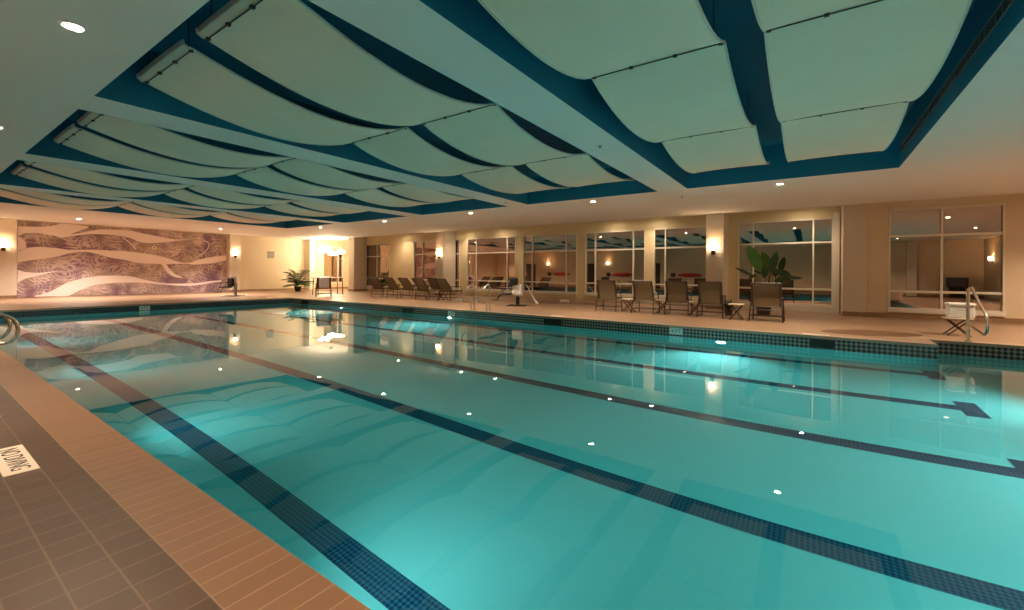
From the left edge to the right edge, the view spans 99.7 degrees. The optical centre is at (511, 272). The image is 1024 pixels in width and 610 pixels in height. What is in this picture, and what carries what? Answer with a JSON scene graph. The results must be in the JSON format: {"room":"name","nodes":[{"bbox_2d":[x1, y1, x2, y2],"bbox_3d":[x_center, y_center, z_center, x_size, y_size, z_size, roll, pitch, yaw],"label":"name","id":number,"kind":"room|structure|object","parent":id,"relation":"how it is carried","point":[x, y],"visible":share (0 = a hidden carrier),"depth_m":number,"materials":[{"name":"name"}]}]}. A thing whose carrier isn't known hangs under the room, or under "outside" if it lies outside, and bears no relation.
{"room":"indoor swimming pool","nodes":[
{"label":"indoor swimming pool","id":0,"kind":"room"},
{"bbox_2d":[17,220,348,297],"bbox_3d":[-17.799,-0.642,22.611,0.250,3.420,21.400,0,0,35],"label":"wall","id":1,"kind":"structure","parent":0,"point":[264,272],"depth_m":27.03,"materials":[{"name":"beige paint"}]},
{"bbox_2d":[17,220,226,296],"bbox_3d":[-18.489,-0.566,21.338,0.060,3.239,7.880,0,0,35],"label":"mural","id":2,"kind":"object","parent":1,"relation":"attached to","point":[54,259],"visible":1,"depth_m":20.60,"materials":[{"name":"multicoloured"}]},
{"bbox_2d":[0,287,347,298],"bbox_3d":[-17.517,1.010,22.409,0.305,0.120,21.000,0,0,35],"label":"baseboard","id":3,"kind":"structure","parent":1,"relation":"attached to","point":[241,290],"depth_m":26.03,"materials":[{"name":"brown tile"}]},
{"bbox_2d":[267,251,274,257],"bbox_3d":[-14.854,-1.120,26.633,0.024,0.420,0.420,0,0,35],"label":"wall panel","id":4,"kind":"object","parent":1,"relation":"attached to","point":[270,254],"visible":1,"depth_m":26.60,"materials":[{"name":"beige"}]},
{"bbox_2d":[323,248,343,283],"bbox_3d":[-12.478,-0.472,30.148,0.150,2.440,1.550,0,0,35],"label":"window","id":5,"kind":"structure","parent":1,"relation":"in","point":[333,265],"depth_m":30.20,"materials":[{"name":"beige"}]},
{"bbox_2d":[321,193,1023,239],"bbox_3d":[1.176,-2.065,18.735,35.370,0.012,0.040,0,0,35],"label":"trim","id":6,"kind":"structure","parent":1,"relation":"attached to","point":[1017,193],"depth_m":14.19,"materials":[{"name":"beige paint"}]},
{"bbox_2d":[294,286,301,290],"bbox_3d":[-12.906,0.954,26.031,0.440,0.300,0.440,0,0,35],"label":"pot","id":7,"kind":"object","parent":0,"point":[297,288],"depth_m":25.88,"materials":[{"name":"brown ceramic"}]},
{"bbox_2d":[0,0,1023,239],"bbox_3d":[-3.990,-2.519,11.332,35.470,0.821,18.100,0,0,35],"label":"ceiling","id":8,"kind":"structure","parent":0,"point":[49,71],"depth_m":6.62,"materials":[{"name":"white paint"}]},
{"bbox_2d":[58,20,87,32],"bbox_3d":[-3.753,-2.103,3.694,0.184,0.010,0.184,0,0,35],"label":"recessed light","id":9,"kind":"object","parent":8,"relation":"in","point":[71,26],"visible":1,"depth_m":3.69,"materials":[{"name":"white"}]},
{"bbox_2d":[0,188,283,222],"bbox_3d":[-12.796,-2.536,16.213,1.438,0.818,8.726,0,0,35],"label":"ceiling panel","id":10,"kind":"object","parent":8,"relation":"hanging from","point":[130,206],"visible":0.84,"depth_m":15.12,"materials":[{"name":"grey"}]},
{"bbox_2d":[2,188,294,220],"bbox_3d":[-11.422,-2.526,15.264,1.438,0.818,8.726,0,0,35],"label":"ceiling panel","id":11,"kind":"object","parent":8,"relation":"hanging from","point":[47,196],"visible":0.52,"depth_m":13.96,"materials":[{"name":"grey"}]},
{"bbox_2d":[11,160,351,216],"bbox_3d":[-9.084,-2.509,13.651,1.438,0.818,8.726,0,0,35],"label":"ceiling panel","id":12,"kind":"object","parent":8,"relation":"hanging from","point":[20,170],"visible":0.9,"depth_m":12.05,"materials":[{"name":"grey"}]},
{"bbox_2d":[24,161,370,212],"bbox_3d":[-7.611,-2.498,12.635,1.438,0.818,8.726,0,0,35],"label":"ceiling panel","id":13,"kind":"object","parent":8,"relation":"hanging from","point":[94,177],"visible":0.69,"depth_m":11.00,"materials":[{"name":"grey"}]},
{"bbox_2d":[53,109,436,206],"bbox_3d":[-5.216,-2.480,10.982,1.438,0.818,8.726,0,0,35],"label":"ceiling panel","id":14,"kind":"object","parent":8,"relation":"hanging from","point":[74,137],"visible":0.92,"depth_m":8.96,"materials":[{"name":"grey"}]},
{"bbox_2d":[77,111,472,202],"bbox_3d":[-3.825,-2.470,10.022,1.438,0.818,8.726,0,0,35],"label":"ceiling panel","id":15,"kind":"object","parent":8,"relation":"hanging from","point":[158,140],"visible":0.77,"depth_m":7.98,"materials":[{"name":"grey"}]},
{"bbox_2d":[319,239,344,254],"bbox_3d":[-11.528,-1.645,27.640,0.443,1.041,1.748,0,0,35],"label":"chandelier","id":16,"kind":"object","parent":8,"relation":"hanging from","point":[330,252],"visible":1,"depth_m":27.57,"materials":[{"name":"white glass"}]},
{"bbox_2d":[136,18,569,193],"bbox_3d":[-1.479,-2.452,8.403,1.438,0.818,8.726,0,0,35],"label":"ceiling panel","id":17,"kind":"object","parent":8,"relation":"hanging from","point":[182,72],"visible":0.98,"depth_m":5.98,"materials":[{"name":"grey"}]},
{"bbox_2d":[195,0,634,186],"bbox_3d":[-0.025,-2.442,7.400,1.438,0.818,8.726,0,0,35],"label":"ceiling panel","id":18,"kind":"object","parent":8,"relation":"hanging from","point":[287,42],"visible":0.99,"depth_m":4.86,"materials":[{"name":"grey"}]},
{"bbox_2d":[478,0,769,172],"bbox_3d":[2.296,-2.424,5.798,1.438,0.818,8.726,0,0,35],"label":"ceiling panel","id":19,"kind":"object","parent":8,"relation":"hanging from","point":[660,66],"visible":1,"depth_m":4.54,"materials":[{"name":"grey"}]},
{"bbox_2d":[751,0,971,161],"bbox_3d":[3.745,-2.413,4.799,1.438,0.818,8.726,0,0,35],"label":"ceiling panel","id":20,"kind":"object","parent":8,"relation":"hanging from","point":[844,75],"visible":1,"depth_m":4.32,"materials":[{"name":"white"}]},
{"bbox_2d":[900,0,1014,152],"bbox_3d":[4.694,-2.335,4.338,0.014,0.140,9.143,0,0,35],"label":"ceiling vent","id":21,"kind":"object","parent":8,"relation":"in","point":[1003,7],"visible":1,"depth_m":4.74,"materials":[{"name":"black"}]},
{"bbox_2d":[0,288,1023,609],"bbox_3d":[-2.911,1.328,12.937,35.470,0.300,22.000,0,0,35],"label":"floor","id":22,"kind":"structure","parent":0,"point":[66,543],"depth_m":2.26,"materials":[{"name":"brown tile"}]},
{"bbox_2d":[0,218,16,295],"bbox_3d":[-20.910,-0.595,17.645,0.270,3.280,0.890,0,0,35],"label":"pillar","id":23,"kind":"structure","parent":22,"relation":"on","point":[8,227],"depth_m":17.75,"materials":[{"name":"paint"}]},
{"bbox_2d":[0,242,6,250],"bbox_3d":[-20.675,-1.068,17.576,0.190,0.350,0.180,0,0,35],"label":"wall sconce","id":24,"kind":"object","parent":23,"relation":"attached to","point":[3,244],"visible":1,"depth_m":17.56,"materials":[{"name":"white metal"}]},
{"bbox_2d":[0,312,19,344],"bbox_3d":[-6.768,1.299,5.455,0.730,2.002,0.665,0,0,35],"label":"pool ladder","id":25,"kind":"object","parent":22,"relation":"on","point":[8,318],"visible":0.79,"depth_m":5.51,"materials":[{"name":"silver metal"}]},
{"bbox_2d":[0,444,39,476],"bbox_3d":[-3.142,1.179,2.723,0.610,0.015,0.146,0,0,35],"label":"sign","id":26,"kind":"object","parent":22,"relation":"on","point":[16,459],"depth_m":2.69,"materials":[{"name":"beige ceramic"}]},
{"bbox_2d":[214,276,244,295],"bbox_3d":[-13.425,0.619,20.482,0.629,0.964,1.231,0,0,28],"label":"lift","id":27,"kind":"object","parent":22,"relation":"on","point":[230,282],"visible":1,"depth_m":20.50,"materials":[{"name":"grey metal"}]},
{"bbox_2d":[227,234,240,291],"bbox_3d":[-15.940,-0.558,24.761,0.370,3.280,0.590,0,0,35],"label":"pillar","id":28,"kind":"structure","parent":22,"relation":"on","point":[233,240],"depth_m":24.61,"materials":[{"name":"paint"}]},
{"bbox_2d":[241,235,248,288],"bbox_3d":[-15.727,-0.557,25.325,0.080,3.280,0.580,0,0,35],"label":"pillar","id":29,"kind":"structure","parent":22,"relation":"on","point":[244,239],"depth_m":25.33,"materials":[{"name":"beige paint"}]},
{"bbox_2d":[282,269,317,290],"bbox_3d":[-12.850,0.450,25.977,1.958,1.310,1.945,0,0,35],"label":"potted palm","id":30,"kind":"object","parent":22,"relation":"on","point":[296,279],"visible":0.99,"depth_m":25.82,"materials":[{"name":"green plant"}]},
{"bbox_2d":[304,239,314,289],"bbox_3d":[-13.291,-0.538,28.352,0.650,3.280,0.330,0,0,35],"label":"pillar","id":31,"kind":"structure","parent":22,"relation":"on","point":[309,249],"depth_m":28.19,"materials":[{"name":"paint"}]},
{"bbox_2d":[315,278,331,296],"bbox_3d":[-9.060,0.677,20.767,0.712,0.916,0.589,0,0,-28],"label":"patio chair","id":32,"kind":"object","parent":22,"relation":"on","point":[317,283],"visible":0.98,"depth_m":20.69,"materials":[{"name":"brown fabric"}]},
{"bbox_2d":[319,276,328,287],"bbox_3d":[-8.944,0.441,20.557,0.445,0.545,0.179,0,0,-28],"label":"towel","id":33,"kind":"object","parent":32,"relation":"on","point":[323,280],"visible":1,"depth_m":20.50,"materials":[{"name":"grey fabric"}]},
{"bbox_2d":[310,277,344,294],"bbox_3d":[-9.549,0.677,22.441,0.600,0.906,1.600,0,0,35],"label":"table","id":34,"kind":"object","parent":22,"relation":"on","point":[310,277],"visible":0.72,"depth_m":22.62,"materials":[{"name":"brown wood"}]},
{"bbox_2d":[348,237,366,288],"bbox_3d":[-9.613,-0.581,26.956,0.550,3.420,0.950,0,0,35],"label":"pillar","id":35,"kind":"structure","parent":22,"relation":"on","point":[358,245],"depth_m":26.67,"materials":[{"name":"paint"}]},
{"bbox_2d":[348,289,366,290],"bbox_3d":[-9.629,1.064,26.950,0.572,0.130,0.965,0,0,35],"label":"baseboard","id":36,"kind":"structure","parent":35,"relation":"attached to","point":[348,289],"depth_m":26.67,"materials":[{"name":"brown tile"}]},
{"bbox_2d":[367,277,393,297],"bbox_3d":[-6.270,0.677,20.637,0.712,0.958,1.131,0,0,28],"label":"sling chair","id":37,"kind":"object","parent":22,"relation":"on","point":[375,282],"visible":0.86,"depth_m":20.38,"materials":[{"name":"brown fabric"}]},
{"bbox_2d":[383,277,409,297],"bbox_3d":[-5.358,0.684,20.070,0.712,0.958,1.131,0,0,33],"label":"sling chair","id":38,"kind":"object","parent":22,"relation":"on","point":[391,283],"visible":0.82,"depth_m":19.84,"materials":[{"name":"brown fabric"}]},
{"bbox_2d":[397,278,425,298],"bbox_3d":[-4.527,0.690,19.497,0.712,0.958,1.131,0,0,36],"label":"sling chair","id":39,"kind":"object","parent":22,"relation":"on","point":[407,286],"visible":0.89,"depth_m":19.28,"materials":[{"name":"brown fabric"}]},
{"bbox_2d":[411,278,439,299],"bbox_3d":[-3.778,0.695,18.919,0.712,0.958,1.131,0,0,35],"label":"sling chair","id":40,"kind":"object","parent":22,"relation":"on","point":[420,284],"visible":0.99,"depth_m":18.72,"materials":[{"name":"beige fabric"}]},
{"bbox_2d":[426,277,449,296],"bbox_3d":[-3.544,0.697,20.883,0.712,0.958,1.131,0,0,29],"label":"sling chair","id":41,"kind":"object","parent":22,"relation":"on","point":[431,281],"visible":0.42,"depth_m":20.67,"materials":[{"name":"brown fabric"}]},
{"bbox_2d":[435,231,455,292],"bbox_3d":[-3.490,-0.536,22.731,0.570,3.420,0.950,0,0,35],"label":"pillar","id":42,"kind":"structure","parent":22,"relation":"on","point":[445,267],"depth_m":22.45,"materials":[{"name":"paint"}]},
{"bbox_2d":[434,278,461,300],"bbox_3d":[-2.672,0.704,18.156,0.712,0.958,1.131,0,0,33],"label":"sling chair","id":43,"kind":"object","parent":22,"relation":"on","point":[442,283],"visible":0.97,"depth_m":17.92,"materials":[{"name":"brown fabric"}]},
{"bbox_2d":[461,283,490,310],"bbox_3d":[-1.128,1.341,13.629,0.730,2.002,0.665,0,0,35],"label":"pool ladder","id":44,"kind":"object","parent":22,"relation":"on","point":[472,283],"visible":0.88,"depth_m":13.65,"materials":[{"name":"silver metal"}]},
{"bbox_2d":[492,278,526,306],"bbox_3d":[-0.087,0.689,15.760,1.231,1.020,0.629,0,0,10],"label":"lift","id":45,"kind":"object","parent":22,"relation":"on","point":[517,289],"visible":0.99,"depth_m":15.57,"materials":[{"name":"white plastic"}]},
{"bbox_2d":[530,300,609,305],"bbox_3d":[2.325,1.215,17.556,3.300,0.004,1.450,0,0,35],"label":"trim","id":46,"kind":"structure","parent":22,"relation":"on","point":[540,301],"depth_m":17.28,"materials":[{"name":"beige tile"}]},
{"bbox_2d":[560,300,569,302],"bbox_3d":[2.113,1.151,17.380,0.350,0.130,0.220,0,0,35],"label":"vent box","id":47,"kind":"object","parent":46,"relation":"on","point":[561,301],"visible":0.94,"depth_m":17.29,"materials":[{"name":"beige metal"}]},
{"bbox_2d":[595,280,621,311],"bbox_3d":[3.147,0.723,13.993,0.691,1.006,0.755,0,0,32],"label":"sling chair","id":48,"kind":"object","parent":22,"relation":"on","point":[606,289],"visible":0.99,"depth_m":13.81,"materials":[{"name":"brown fabric"}]},
{"bbox_2d":[621,298,634,311],"bbox_3d":[3.690,1.021,13.669,0.360,0.427,0.360,0,0,35],"label":"side table","id":49,"kind":"object","parent":22,"relation":"on","point":[623,299],"visible":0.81,"depth_m":13.61,"materials":[{"name":"beige metal"}]},
{"bbox_2d":[631,280,659,313],"bbox_3d":[4.106,0.730,13.270,0.691,1.006,0.755,0,0,36],"label":"sling chair","id":50,"kind":"object","parent":22,"relation":"on","point":[642,289],"visible":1,"depth_m":13.10,"materials":[{"name":"beige fabric"}]},
{"bbox_2d":[655,299,668,313],"bbox_3d":[4.545,1.027,13.078,0.360,0.427,0.360,0,0,35],"label":"side table","id":51,"kind":"object","parent":22,"relation":"on","point":[659,300],"visible":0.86,"depth_m":13.01,"materials":[{"name":"brown metal"}]},
{"bbox_2d":[664,281,692,315],"bbox_3d":[4.920,0.736,12.769,0.691,1.006,0.755,0,0,33],"label":"sling chair","id":52,"kind":"object","parent":22,"relation":"on","point":[676,291],"visible":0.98,"depth_m":12.58,"materials":[{"name":"brown fabric"}]},
{"bbox_2d":[687,301,701,316],"bbox_3d":[5.291,1.033,12.503,0.360,0.427,0.360,0,0,35],"label":"side table","id":53,"kind":"object","parent":22,"relation":"on","point":[694,309],"visible":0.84,"depth_m":12.41,"materials":[{"name":"brown metal"}]},
{"bbox_2d":[696,281,726,318],"bbox_3d":[5.636,0.741,12.190,0.691,1.006,0.755,0,0,35],"label":"sling chair","id":54,"kind":"object","parent":22,"relation":"on","point":[709,292],"visible":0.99,"depth_m":12.01,"materials":[{"name":"beige fabric"}]},
{"bbox_2d":[706,213,727,305],"bbox_3d":[7.268,-0.456,15.308,0.570,3.420,0.950,0,0,35],"label":"pillar","id":55,"kind":"structure","parent":22,"relation":"on","point":[716,224],"depth_m":14.93,"materials":[{"name":"paint"}]},
{"bbox_2d":[710,244,715,254],"bbox_3d":[6.910,-0.804,14.864,0.180,0.350,0.190,0,0,35],"label":"wall sconce","id":56,"kind":"object","parent":55,"relation":"attached to","point":[712,246],"visible":1,"depth_m":14.81,"materials":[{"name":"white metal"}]},
{"bbox_2d":[720,299,738,315],"bbox_3d":[6.394,1.006,12.722,0.613,0.483,0.556,0,0,35],"label":"potted shrub","id":57,"kind":"object","parent":22,"relation":"on","point":[729,312],"visible":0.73,"depth_m":12.65,"materials":[{"name":"green plant"}]},
{"bbox_2d":[724,310,732,315],"bbox_3d":[6.378,1.167,12.724,0.240,0.160,0.240,0,0,35],"label":"pot","id":58,"kind":"object","parent":57,"relation":"on","point":[729,312],"depth_m":12.63,"materials":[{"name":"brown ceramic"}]},
{"bbox_2d":[728,303,744,319],"bbox_3d":[6.014,1.038,11.579,0.360,0.427,0.360,0,0,35],"label":"side table","id":59,"kind":"object","parent":22,"relation":"on","point":[729,304],"visible":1,"depth_m":11.53,"materials":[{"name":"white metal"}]},
{"bbox_2d":[748,282,784,322],"bbox_3d":[6.612,0.748,11.201,0.769,1.006,0.755,0,0,36],"label":"sling chair","id":60,"kind":"object","parent":22,"relation":"on","point":[762,294],"visible":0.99,"depth_m":11.02,"materials":[{"name":"beige fabric"}]},
{"bbox_2d":[736,245,799,314],"bbox_3d":[7.633,0.206,12.957,1.751,2.101,0.500,0,0,35],"label":"potted plant","id":61,"kind":"object","parent":22,"relation":"on","point":[754,257],"visible":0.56,"depth_m":12.93,"materials":[{"name":"green plant"}]},
{"bbox_2d":[756,307,770,314],"bbox_3d":[7.565,1.046,12.999,0.500,0.420,0.500,0,0,35],"label":"pot","id":62,"kind":"object","parent":61,"relation":"on","point":[764,311],"depth_m":12.84,"materials":[{"name":"brown ceramic"}]},
{"bbox_2d":[841,204,866,313],"bbox_3d":[10.391,-0.433,13.152,0.560,3.420,0.950,0,0,35],"label":"pillar","id":63,"kind":"structure","parent":22,"relation":"on","point":[853,217],"depth_m":12.77,"materials":[{"name":"paint"}]},
{"bbox_2d":[821,329,922,336],"bbox_3d":[7.511,1.254,9.050,1.808,0.003,1.027,0,0,7],"label":"damp patch","id":64,"kind":"object","parent":22,"relation":"on","point":[838,331],"visible":1,"depth_m":8.98,"materials":[{"name":"brown tile"}]},
{"bbox_2d":[941,316,973,336],"bbox_3d":[9.031,1.089,8.768,0.396,0.367,0.396,0,0,35],"label":"folding stand","id":65,"kind":"object","parent":22,"relation":"on","point":[944,317],"visible":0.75,"depth_m":8.71,"materials":[{"name":"brown wood"}]},
{"bbox_2d":[944,302,976,318],"bbox_3d":[9.057,0.755,8.732,0.400,0.300,0.363,0,0,35],"label":"box","id":66,"kind":"object","parent":65,"relation":"on","point":[953,309],"visible":0.82,"depth_m":8.65,"materials":[{"name":"white plastic"}]},
{"bbox_2d":[326,206,833,240],"bbox_3d":[1.049,-2.142,18.726,35.570,0.300,8.000,0,0,35],"label":"ceiling","id":67,"kind":"structure","parent":0,"point":[341,239],"depth_m":19.95,"materials":[{"name":"white paint"}]},
{"bbox_2d":[367,206,840,312],"bbox_3d":[0.666,-0.505,20.592,24.900,3.420,0.250,0,0,35],"label":"wall","id":68,"kind":"structure","parent":0,"point":[401,246],"depth_m":18.76,"materials":[{"name":"yellow paint"}]},
{"bbox_2d":[366,243,389,287],"bbox_3d":[-8.327,-0.422,26.682,2.520,2.720,0.180,0,0,35],"label":"window","id":69,"kind":"structure","parent":68,"relation":"in","point":[378,255],"depth_m":26.64,"materials":[{"name":"beige"}]},
{"bbox_2d":[414,239,459,289],"bbox_3d":[-4.158,-0.436,23.805,3.530,2.710,0.180,0,0,35],"label":"window","id":70,"kind":"structure","parent":68,"relation":"in","point":[424,251],"depth_m":24.23,"materials":[{"name":"beige"}]},
{"bbox_2d":[466,236,515,292],"bbox_3d":[-1.060,-0.418,21.667,3.100,2.720,0.180,0,0,35],"label":"window","id":71,"kind":"structure","parent":68,"relation":"in","point":[490,260],"depth_m":21.66,"materials":[{"name":"beige"}]},
{"bbox_2d":[523,233,576,294],"bbox_3d":[1.706,-0.397,19.759,2.860,2.720,0.180,0,0,35],"label":"window","id":72,"kind":"structure","parent":68,"relation":"in","point":[549,260],"depth_m":19.73,"materials":[{"name":"beige"}]},
{"bbox_2d":[367,290,732,307],"bbox_3d":[-0.596,1.156,21.290,20.650,0.080,0.020,0,0,35],"label":"baseboard","id":73,"kind":"structure","parent":68,"relation":"attached to","point":[655,303],"depth_m":19.51,"materials":[{"name":"beige stone"}]},
{"bbox_2d":[584,229,644,296],"bbox_3d":[4.257,-0.383,17.998,2.640,2.730,0.180,0,0,35],"label":"window","id":74,"kind":"structure","parent":68,"relation":"in","point":[619,256],"depth_m":17.96,"materials":[{"name":"beige"}]},
{"bbox_2d":[654,226,705,299],"bbox_3d":[6.690,-0.370,16.320,2.650,2.740,0.180,0,0,35],"label":"window","id":75,"kind":"structure","parent":68,"relation":"in","point":[679,252],"depth_m":16.52,"materials":[{"name":"beige"}]},
{"bbox_2d":[705,305,724,309],"bbox_3d":[7.252,1.189,15.301,0.592,0.130,0.965,0,0,35],"label":"baseboard","id":76,"kind":"structure","parent":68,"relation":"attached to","point":[713,306],"depth_m":14.92,"materials":[{"name":"brown tile"}]},
{"bbox_2d":[737,217,832,306],"bbox_3d":[9.167,-0.317,14.610,2.750,2.930,0.180,0,0,35],"label":"window","id":77,"kind":"structure","parent":68,"relation":"in","point":[804,247],"depth_m":14.43,"materials":[{"name":"beige"}]},
{"bbox_2d":[735,212,839,312],"bbox_3d":[9.145,-0.332,14.516,2.960,3.200,0.080,0,0,35],"label":"trim","id":78,"kind":"structure","parent":68,"relation":"attached to","point":[836,215],"depth_m":13.72,"materials":[{"name":"beige"}]},
{"bbox_2d":[866,194,1023,318],"bbox_3d":[13.443,-0.410,11.290,6.700,3.420,1.050,0,0,35],"label":"wall","id":79,"kind":"structure","parent":0,"point":[877,213],"depth_m":11.84,"materials":[{"name":"beige paint"}]},
{"bbox_2d":[842,311,866,316],"bbox_3d":[10.376,1.212,13.146,0.582,0.130,0.965,0,0,35],"label":"baseboard","id":80,"kind":"structure","parent":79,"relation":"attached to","point":[844,313],"depth_m":12.75,"materials":[{"name":"brown wood"}]},
{"bbox_2d":[867,312,1023,323],"bbox_3d":[13.135,1.232,10.844,6.680,0.130,0.020,0,0,35],"label":"baseboard","id":81,"kind":"structure","parent":79,"relation":"attached to","point":[870,314],"depth_m":11.89,"materials":[{"name":"brown wood"}]},
{"bbox_2d":[887,203,1005,316],"bbox_3d":[11.799,-0.347,11.822,2.310,2.930,0.180,0,0,35],"label":"window","id":82,"kind":"structure","parent":79,"relation":"in","point":[936,253],"depth_m":11.81,"materials":[{"name":"beige"}]},
{"bbox_3d":[-3.150,2.267,9.563,23.420,1.340,10.816,0,0,35],"label":"basin","id":83,"kind":"object","parent":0,"visible":0},
{"bbox_2d":[0,299,290,317],"bbox_3d":[-12.862,1.342,15.832,0.300,0.365,10.096,0,0,35],"label":"trim","id":84,"kind":"structure","parent":83,"relation":"on","point":[235,303],"depth_m":14.98,"materials":[{"name":"tile"}]},
{"bbox_2d":[139,306,149,310],"bbox_3d":[-13.028,1.248,15.325,0.011,0.150,0.300,0,0,35],"label":"tile","id":85,"kind":"structure","parent":84,"relation":"attached to","point":[140,307],"depth_m":15.32,"materials":[{"name":"white tile"}]},
{"bbox_2d":[0,303,1023,609],"bbox_3d":[-3.148,2.052,9.563,22.920,1.290,10.316,0,0,35],"label":"pool water","id":86,"kind":"object","parent":83,"relation":"in","point":[411,461],"visible":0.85,"depth_m":3.44,"materials":[{"name":"teal liquid"}]},
{"bbox_2d":[291,299,1023,358],"bbox_3d":[-3.143,1.414,9.563,22.820,0.365,10.816,0,0,35],"label":"trim","id":87,"kind":"structure","parent":83,"relation":"on","point":[773,339],"depth_m":9.45,"materials":[{"name":"tile"}]},
{"bbox_2d":[0,349,370,609],"bbox_3d":[-6.128,1.182,5.236,23.420,0.055,0.300,0,0,35],"label":"pool edge","id":88,"kind":"structure","parent":87,"relation":"on","point":[237,565],"depth_m":2.08,"materials":[{"name":"beige tile"}]},
{"bbox_2d":[402,307,413,312],"bbox_3d":[-3.691,1.323,15.266,0.600,0.176,0.012,0,0,35],"label":"skimmer opening","id":89,"kind":"object","parent":87,"relation":"attached to","point":[407,310],"visible":1,"depth_m":15.27,"materials":[{"name":"black"}]},
{"bbox_2d":[448,311,454,315],"bbox_3d":[-1.977,1.330,14.088,0.300,0.150,0.011,0,0,35],"label":"tile","id":90,"kind":"structure","parent":87,"relation":"attached to","point":[450,313],"depth_m":14.08,"materials":[{"name":"white tile"}]},
{"bbox_2d":[0,297,937,347],"bbox_3d":[-3.057,1.205,9.687,23.420,0.055,10.516,0,0,35],"label":"trim","id":91,"kind":"structure","parent":87,"relation":"on","point":[919,341],"depth_m":14.11,"materials":[{"name":"tile"}]},
{"bbox_2d":[543,318,561,325],"bbox_3d":[1.123,1.358,11.943,0.600,0.176,0.012,0,0,35],"label":"skimmer opening","id":92,"kind":"object","parent":87,"relation":"attached to","point":[547,321],"visible":0.9,"depth_m":11.93,"materials":[{"name":"black"}]},
{"bbox_2d":[291,297,1023,348],"bbox_3d":[-0.237,1.226,13.509,23.120,0.055,1.020,0,0,35],"label":"trim","id":93,"kind":"structure","parent":87,"relation":"on","point":[764,332],"depth_m":9.60,"materials":[{"name":"tile"}]},
{"bbox_2d":[964,287,988,341],"bbox_3d":[8.117,0.753,7.545,0.100,1.016,1.155,0,0,35],"label":"handrail","id":94,"kind":"object","parent":93,"relation":"on","point":[968,326],"visible":1,"depth_m":7.86,"materials":[{"name":"silver metal"}]},
{"bbox_2d":[669,328,682,334],"bbox_3d":[3.826,1.363,10.084,0.300,0.150,0.011,0,0,35],"label":"tile","id":95,"kind":"structure","parent":87,"relation":"attached to","point":[677,331],"depth_m":10.07,"materials":[{"name":"white tile"}]},
{"bbox_2d":[808,338,835,348],"bbox_3d":[6.103,1.395,8.507,0.440,0.176,0.012,0,0,35],"label":"skimmer opening","id":96,"kind":"object","parent":87,"relation":"attached to","point":[819,343],"visible":0.95,"depth_m":8.50,"materials":[{"name":"black"}]},
{"bbox_2d":[915,346,937,357],"bbox_3d":[5.610,1.479,3.523,2.150,0.365,10.816,0,0,35],"label":"tile","id":97,"kind":"object","parent":83,"relation":"on","point":[919,350],"depth_m":7.66,"materials":[{"name":"tile"}]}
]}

